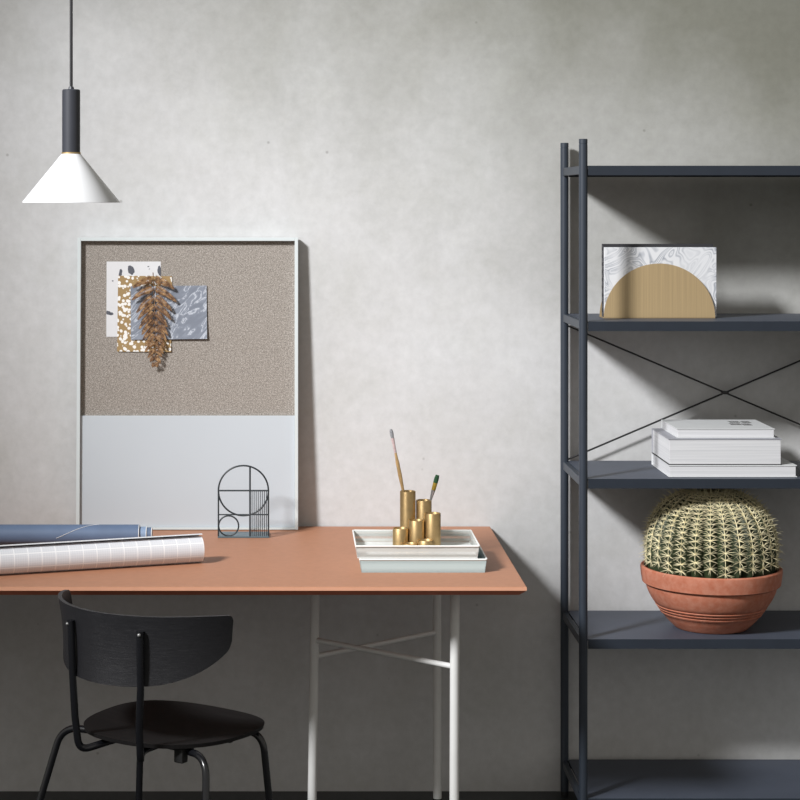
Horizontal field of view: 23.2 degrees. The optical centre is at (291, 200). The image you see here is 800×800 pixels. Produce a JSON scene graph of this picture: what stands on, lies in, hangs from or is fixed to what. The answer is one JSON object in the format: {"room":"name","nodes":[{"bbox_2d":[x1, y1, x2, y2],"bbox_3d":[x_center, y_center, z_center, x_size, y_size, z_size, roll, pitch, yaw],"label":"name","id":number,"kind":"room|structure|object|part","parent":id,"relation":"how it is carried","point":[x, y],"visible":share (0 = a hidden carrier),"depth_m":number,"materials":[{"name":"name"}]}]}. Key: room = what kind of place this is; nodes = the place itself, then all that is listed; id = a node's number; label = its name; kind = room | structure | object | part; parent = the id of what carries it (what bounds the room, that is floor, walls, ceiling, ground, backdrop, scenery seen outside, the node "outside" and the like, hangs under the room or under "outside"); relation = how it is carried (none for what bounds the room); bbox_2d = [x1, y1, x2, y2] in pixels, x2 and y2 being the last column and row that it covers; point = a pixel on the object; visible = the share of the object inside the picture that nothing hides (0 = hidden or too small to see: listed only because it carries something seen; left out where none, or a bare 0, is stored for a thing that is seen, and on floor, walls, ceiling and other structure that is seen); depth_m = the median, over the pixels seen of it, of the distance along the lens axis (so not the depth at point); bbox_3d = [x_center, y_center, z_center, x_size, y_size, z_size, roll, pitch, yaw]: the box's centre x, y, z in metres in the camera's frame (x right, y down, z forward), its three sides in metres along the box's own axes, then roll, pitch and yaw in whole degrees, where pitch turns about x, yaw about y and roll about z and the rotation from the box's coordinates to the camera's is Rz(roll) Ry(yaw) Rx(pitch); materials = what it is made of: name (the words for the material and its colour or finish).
{"room":"home office","nodes":[
{"label":"home office","id":0,"kind":"room"},
{"bbox_2d":[0,791,577,799],"bbox_3d":[0.250,1.696,1.735,9.500,0.100,7.650,0,0,0],"label":"floor","id":1,"kind":"structure","parent":0,"point":[4,795],"depth_m":5.37,"materials":[{"name":"concrete"}]},
{"bbox_2d":[37,590,272,799],"bbox_3d":[-0.309,1.274,4.437,0.602,0.749,0.466,0,0,36],"label":"dining chair","id":2,"kind":"object","parent":1,"relation":"on","point":[140,652],"visible":1,"depth_m":4.27,"materials":[{"name":"black wood"}]},
{"bbox_3d":[-0.527,1.427,4.459,0.277,0.442,0.056,0,0,6],"label":"leg","id":3,"kind":"part","parent":2,"relation":"part of","materials":[{"name":"black metal"}]},
{"bbox_3d":[-0.378,1.079,4.404,0.038,0.298,0.319,0,0,44],"label":"rod","id":4,"kind":"part","parent":2,"relation":"part of","materials":[{"name":"black metal"}]},
{"bbox_3d":[-0.332,1.430,4.647,0.029,0.433,0.182,0,0,-37],"label":"leg","id":5,"kind":"part","parent":2,"relation":"part of","materials":[{"name":"black metal"}]},
{"bbox_3d":[-0.374,0.978,4.312,0.489,0.158,0.177,0,0,36],"label":"backrest","id":6,"kind":"part","parent":2,"relation":"part of","materials":[{"name":"black wood"}]},
{"bbox_3d":[-0.283,1.079,4.337,0.050,0.298,0.316,0,0,24],"label":"rod","id":7,"kind":"part","parent":2,"relation":"part of","materials":[{"name":"black metal"}]},
{"bbox_3d":[-0.278,1.203,4.453,0.398,0.025,0.394,0,0,36],"label":"seat","id":8,"kind":"part","parent":2,"relation":"part of","materials":[{"name":"black wood"}]},
{"bbox_3d":[-0.211,1.427,4.234,0.053,0.442,0.245,0,0,-22],"label":"leg","id":9,"kind":"part","parent":2,"relation":"part of","materials":[{"name":"black metal"}]},
{"bbox_3d":[-0.096,1.430,4.476,0.160,0.433,0.027,0,0,16],"label":"leg","id":10,"kind":"part","parent":2,"relation":"part of","materials":[{"name":"black metal"}]},
{"bbox_2d":[0,526,526,799],"bbox_3d":[-0.474,1.276,4.979,2.052,0.740,0.847,0,0,0],"label":"desk","id":11,"kind":"object","parent":1,"relation":"on","point":[315,561],"visible":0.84,"depth_m":4.74,"materials":[{"name":"wood"}]},
{"bbox_2d":[0,524,152,543],"bbox_3d":[-0.716,0.878,5.110,0.695,0.054,0.054,0,0,0],"label":"paper roll","id":12,"kind":"object","parent":11,"relation":"on","point":[9,533],"visible":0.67,"depth_m":5.09,"materials":[{"name":"blue paper"}]},
{"bbox_2d":[0,533,204,573],"bbox_3d":[-0.569,0.869,4.748,0.720,0.071,0.065,0,0,-19],"label":"paper roll","id":13,"kind":"object","parent":11,"relation":"on","point":[184,548],"visible":1,"depth_m":4.76,"materials":[{"name":"white paper"}]},
{"bbox_2d":[76,238,297,529],"bbox_3d":[-0.288,0.503,5.370,0.611,0.804,0.067,0,0,0],"label":"pinboard","id":14,"kind":"object","parent":11,"relation":"on","point":[155,446],"visible":0.77,"depth_m":5.37,"materials":[{"name":"fabric"}]},
{"bbox_3d":[-0.589,0.503,5.370,0.010,0.804,0.030,0,-3,0],"label":"frame","id":15,"kind":"part","parent":14,"relation":"part of","materials":[{"name":"white metal"}]},
{"bbox_2d":[106,262,160,336],"bbox_3d":[-0.440,0.272,5.383,0.150,0.208,0.005,0,-1,0],"label":"card","id":16,"kind":"object","parent":14,"relation":"attached to","point":[114,269],"visible":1,"depth_m":5.39,"materials":[{"name":"grey paper"}]},
{"bbox_2d":[117,276,171,351],"bbox_3d":[-0.409,0.313,5.378,0.152,0.211,0.013,0,0,0],"label":"card","id":17,"kind":"object","parent":14,"relation":"attached to","point":[124,342],"visible":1,"depth_m":5.38,"materials":[{"name":"gold metal"}]},
{"bbox_2d":[132,273,176,366],"bbox_3d":[-0.381,0.329,5.364,0.123,0.263,0.022,0,0,8],"label":"fern","id":18,"kind":"object","parent":14,"relation":"attached to","point":[149,328],"visible":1,"depth_m":5.36,"materials":[{"name":"brown plant"}]},
{"bbox_2d":[130,285,206,339],"bbox_3d":[-0.342,0.309,5.376,0.213,0.150,0.013,0,0,1],"label":"card","id":19,"kind":"object","parent":14,"relation":"attached to","point":[188,315],"visible":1,"depth_m":5.38,"materials":[{"name":"paper"}]},
{"bbox_3d":[-0.288,0.746,5.360,0.592,0.306,0.015,0,-3,0],"label":"grey panel","id":20,"kind":"part","parent":14,"relation":"part of","materials":[{"name":"grey metal"}]},
{"bbox_3d":[-0.288,0.353,5.383,0.592,0.483,0.006,0,-3,0],"label":"linen panel","id":21,"kind":"part","parent":14,"relation":"part of","materials":[{"name":"beige fabric"}]},
{"bbox_3d":[-0.288,0.107,5.388,0.592,0.009,0.030,0,-3,0],"label":"frame rail","id":22,"kind":"part","parent":14,"relation":"part of","materials":[{"name":"white metal"}]},
{"bbox_3d":[-0.288,0.902,5.351,0.592,0.006,0.030,0,-3,0],"label":"frame rail","id":23,"kind":"part","parent":14,"relation":"part of","materials":[{"name":"grey metal"}]},
{"bbox_3d":[0.012,0.503,5.370,0.010,0.804,0.030,0,-3,0],"label":"frame","id":24,"kind":"part","parent":14,"relation":"part of","materials":[{"name":"white metal"}]},
{"bbox_2d":[218,465,268,537],"bbox_3d":[-0.131,0.807,5.252,0.139,0.196,0.075,0,0,0],"label":"ornament","id":25,"kind":"object","parent":11,"relation":"on","point":[236,534],"visible":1,"depth_m":5.21,"materials":[{"name":"metal"}]},
{"bbox_3d":[-0.131,0.806,5.217,0.139,0.192,0.004,0,0,0],"label":"arch frame","id":26,"kind":"part","parent":25,"relation":"part of","materials":[{"name":"black metal"}]},
{"bbox_3d":[0.056,1.279,5.003,0.035,0.702,0.023,0,0,-25],"label":"leg","id":27,"kind":"part","parent":11,"relation":"part of","materials":[{"name":"white metal"}]},
{"bbox_2d":[359,543,486,572],"bbox_3d":[0.320,0.888,4.837,0.313,0.035,0.227,0,0,0],"label":"tray","id":28,"kind":"object","parent":11,"relation":"on","point":[368,565],"visible":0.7,"depth_m":4.73,"materials":[{"name":"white metal"}]},
{"bbox_2d":[352,530,479,557],"bbox_3d":[0.306,0.854,4.837,0.305,0.032,0.231,0,0,0],"label":"tray","id":29,"kind":"object","parent":28,"relation":"on","point":[372,547],"visible":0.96,"depth_m":4.73,"materials":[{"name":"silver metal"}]},
{"bbox_3d":[0.306,0.855,4.947,0.301,0.028,0.005,0,0,0],"label":"panel","id":30,"kind":"part","parent":29,"relation":"part of","materials":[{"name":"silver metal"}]},
{"bbox_2d":[393,490,440,548],"bbox_3d":[0.312,0.800,4.860,0.120,0.137,0.108,0,0,0],"label":"pen holder","id":31,"kind":"object","parent":29,"relation":"in","point":[419,525],"visible":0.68,"depth_m":4.85,"materials":[{"name":"gold metal"}]},
{"bbox_2d":[390,429,404,491],"bbox_3d":[0.278,0.720,4.896,0.066,0.287,0.010,0,0,20],"label":"brush","id":32,"kind":"object","parent":31,"relation":"in","point":[391,430],"visible":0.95,"depth_m":4.90,"materials":[{"name":"brown wood"}]},
{"bbox_3d":[0.284,0.748,4.894,0.010,0.234,0.010,-13,-4,19],"label":"handle","id":33,"kind":"part","parent":32,"relation":"part of","materials":[{"name":"brown wood"}]},
{"bbox_2d":[429,475,438,500],"bbox_3d":[0.345,0.777,4.896,0.057,0.172,0.012,0,0,-17],"label":"brush","id":34,"kind":"object","parent":31,"relation":"in","point":[436,478],"visible":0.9,"depth_m":4.90,"materials":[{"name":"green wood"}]},
{"bbox_3d":[0.306,0.855,4.726,0.301,0.028,0.005,0,0,0],"label":"panel","id":35,"kind":"part","parent":29,"relation":"part of","materials":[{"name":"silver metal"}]},
{"bbox_3d":[0.454,0.855,4.837,0.005,0.028,0.227,0,0,0],"label":"panel","id":36,"kind":"part","parent":29,"relation":"part of","materials":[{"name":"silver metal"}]},
{"bbox_3d":[0.320,0.888,4.728,0.309,0.030,0.005,0,0,0],"label":"panel","id":37,"kind":"part","parent":28,"relation":"part of","materials":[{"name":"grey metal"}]},
{"bbox_3d":[0.472,0.888,4.837,0.005,0.030,0.223,0,0,0],"label":"panel","id":38,"kind":"part","parent":28,"relation":"part of","materials":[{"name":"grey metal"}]},
{"bbox_3d":[0.396,1.279,5.287,0.025,0.702,0.028,0,0,0],"label":"leg","id":39,"kind":"part","parent":11,"relation":"part of","materials":[{"name":"white metal"}]},
{"bbox_3d":[0.394,1.279,4.707,0.023,0.703,0.048,0,0,10],"label":"leg","id":40,"kind":"part","parent":11,"relation":"part of","materials":[{"name":"white metal"}]},
{"bbox_2d":[560,139,799,799],"bbox_3d":[1.200,0.743,5.202,0.912,1.807,0.367,0,0,0],"label":"shelving unit","id":41,"kind":"object","parent":1,"relation":"on","point":[597,779],"visible":0.99,"depth_m":5.12,"materials":[{"name":"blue metal"}]},
{"bbox_3d":[0.755,0.737,5.375,0.022,1.795,0.022,0,0,0],"label":"post","id":42,"kind":"part","parent":41,"relation":"part of","materials":[{"name":"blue metal"}]},
{"bbox_3d":[0.755,-0.081,5.202,0.012,0.022,0.327,0,0,0],"label":"rail","id":43,"kind":"part","parent":41,"relation":"part of","materials":[{"name":"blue metal"}]},
{"bbox_3d":[0.755,0.323,5.202,0.012,0.022,0.327,0,0,0],"label":"rail","id":44,"kind":"part","parent":41,"relation":"part of","materials":[{"name":"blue metal"}]},
{"bbox_3d":[0.755,0.731,5.202,0.012,0.022,0.327,0,0,0],"label":"rail","id":45,"kind":"part","parent":41,"relation":"part of","materials":[{"name":"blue metal"}]},
{"bbox_3d":[0.755,1.147,5.202,0.012,0.022,0.327,0,0,0],"label":"rail","id":46,"kind":"part","parent":41,"relation":"part of","materials":[{"name":"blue metal"}]},
{"bbox_3d":[0.755,1.560,5.202,0.012,0.022,0.327,0,0,0],"label":"rail","id":47,"kind":"part","parent":41,"relation":"part of","materials":[{"name":"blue metal"}]},
{"bbox_3d":[0.755,0.737,5.030,0.022,1.795,0.022,0,0,0],"label":"post","id":48,"kind":"part","parent":41,"relation":"part of","materials":[{"name":"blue metal"}]},
{"bbox_2d":[600,263,714,317],"bbox_3d":[0.977,0.239,5.194,0.296,0.146,0.072,0,0,0],"label":"holder","id":49,"kind":"object","parent":41,"relation":"on","point":[659,290],"visible":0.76,"depth_m":5.16,"materials":[{"name":"beige wood"}]},
{"bbox_2d":[602,244,715,316],"bbox_3d":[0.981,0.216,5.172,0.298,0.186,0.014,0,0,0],"label":"notebook","id":50,"kind":"object","parent":49,"relation":"in","point":[618,261],"visible":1,"depth_m":5.16,"materials":[{"name":"paper"}]},
{"bbox_3d":[1.200,0.314,5.202,0.870,0.004,0.349,0,0,0],"label":"shelf","id":51,"kind":"part","parent":41,"relation":"part of","materials":[{"name":"black metal"}]},
{"bbox_3d":[1.200,0.722,5.202,0.870,0.004,0.349,0,0,0],"label":"shelf","id":52,"kind":"part","parent":41,"relation":"part of","materials":[{"name":"black metal"}]},
{"bbox_3d":[1.200,1.138,5.202,0.870,0.004,0.349,0,0,0],"label":"shelf","id":53,"kind":"part","parent":41,"relation":"part of","materials":[{"name":"black metal"}]},
{"bbox_3d":[1.200,1.551,5.202,0.870,0.004,0.349,0,0,0],"label":"shelf","id":54,"kind":"part","parent":41,"relation":"part of","materials":[{"name":"metal"}]},
{"bbox_2d":[638,489,783,633],"bbox_3d":[1.117,0.943,5.174,0.395,0.384,0.388,0,0,0],"label":"potted cactus","id":55,"kind":"object","parent":41,"relation":"on","point":[709,565],"visible":0.97,"depth_m":5.05,"materials":[{"name":"plant"}]},
{"bbox_2d":[640,560,782,633],"bbox_3d":[1.118,1.054,5.175,0.372,0.163,0.372,0,0,0],"label":"terracotta bowl","id":56,"kind":"object","parent":55,"relation":"attached to","point":[702,600],"depth_m":5.04,"materials":[{"name":"orange ceramic"}]},
{"bbox_2d":[651,453,796,476],"bbox_3d":[1.149,0.704,5.178,0.334,0.031,0.244,0,0,0],"label":"book","id":57,"kind":"object","parent":41,"relation":"on","point":[787,469],"visible":0.63,"depth_m":5.06,"materials":[{"name":"white paper"}]},
{"bbox_2d":[652,428,781,464],"bbox_3d":[1.130,0.654,5.178,0.296,0.068,0.239,0,0,0],"label":"book","id":58,"kind":"object","parent":57,"relation":"on","point":[672,450],"visible":0.87,"depth_m":5.06,"materials":[{"name":"white paper"}]},
{"bbox_2d":[661,420,774,437],"bbox_3d":[1.137,0.608,5.189,0.258,0.024,0.218,0,0,0],"label":"book","id":59,"kind":"object","parent":58,"relation":"on","point":[677,428],"visible":1,"depth_m":5.09,"materials":[{"name":"paper"}]},
{"bbox_2d":[0,0,799,790],"bbox_3d":[0.250,-0.804,5.485,9.500,4.900,0.150,0,0,0],"label":"wall","id":60,"kind":"structure","parent":0,"point":[409,150],"depth_m":5.41,"materials":[{"name":"paint"}]},
{"bbox_3d":[0.250,-3.304,4.535,9.500,0.100,2.050,0,0,0],"label":"ceiling","id":61,"kind":"structure","parent":0,"visible":0},
{"bbox_2d":[22,0,119,202],"bbox_3d":[-0.468,-1.625,4.110,0.206,3.257,0.206,0,0,0],"label":"pendant lamp","id":62,"kind":"object","parent":61,"relation":"hanging from","point":[71,179],"visible":1,"depth_m":4.07,"materials":[{"name":"white metal"}]},
{"bbox_2d":[62,87,79,151],"bbox_3d":[-0.468,-0.173,4.110,0.038,0.139,0.038,0,0,0],"label":"socket","id":63,"kind":"object","parent":62,"relation":"attached to","point":[70,96],"depth_m":4.09,"materials":[{"name":"black metal"}]},
{"bbox_3d":[-0.468,-0.048,4.110,0.206,0.103,0.206,0,0,0],"label":"lamp shade","id":64,"kind":"part","parent":62,"relation":"part of","materials":[{"name":"white metal"}]},
{"bbox_3d":[-0.468,-1.732,4.110,0.006,2.984,0.006,0,0,45],"label":"cord","id":65,"kind":"part","parent":62,"relation":"part of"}
]}

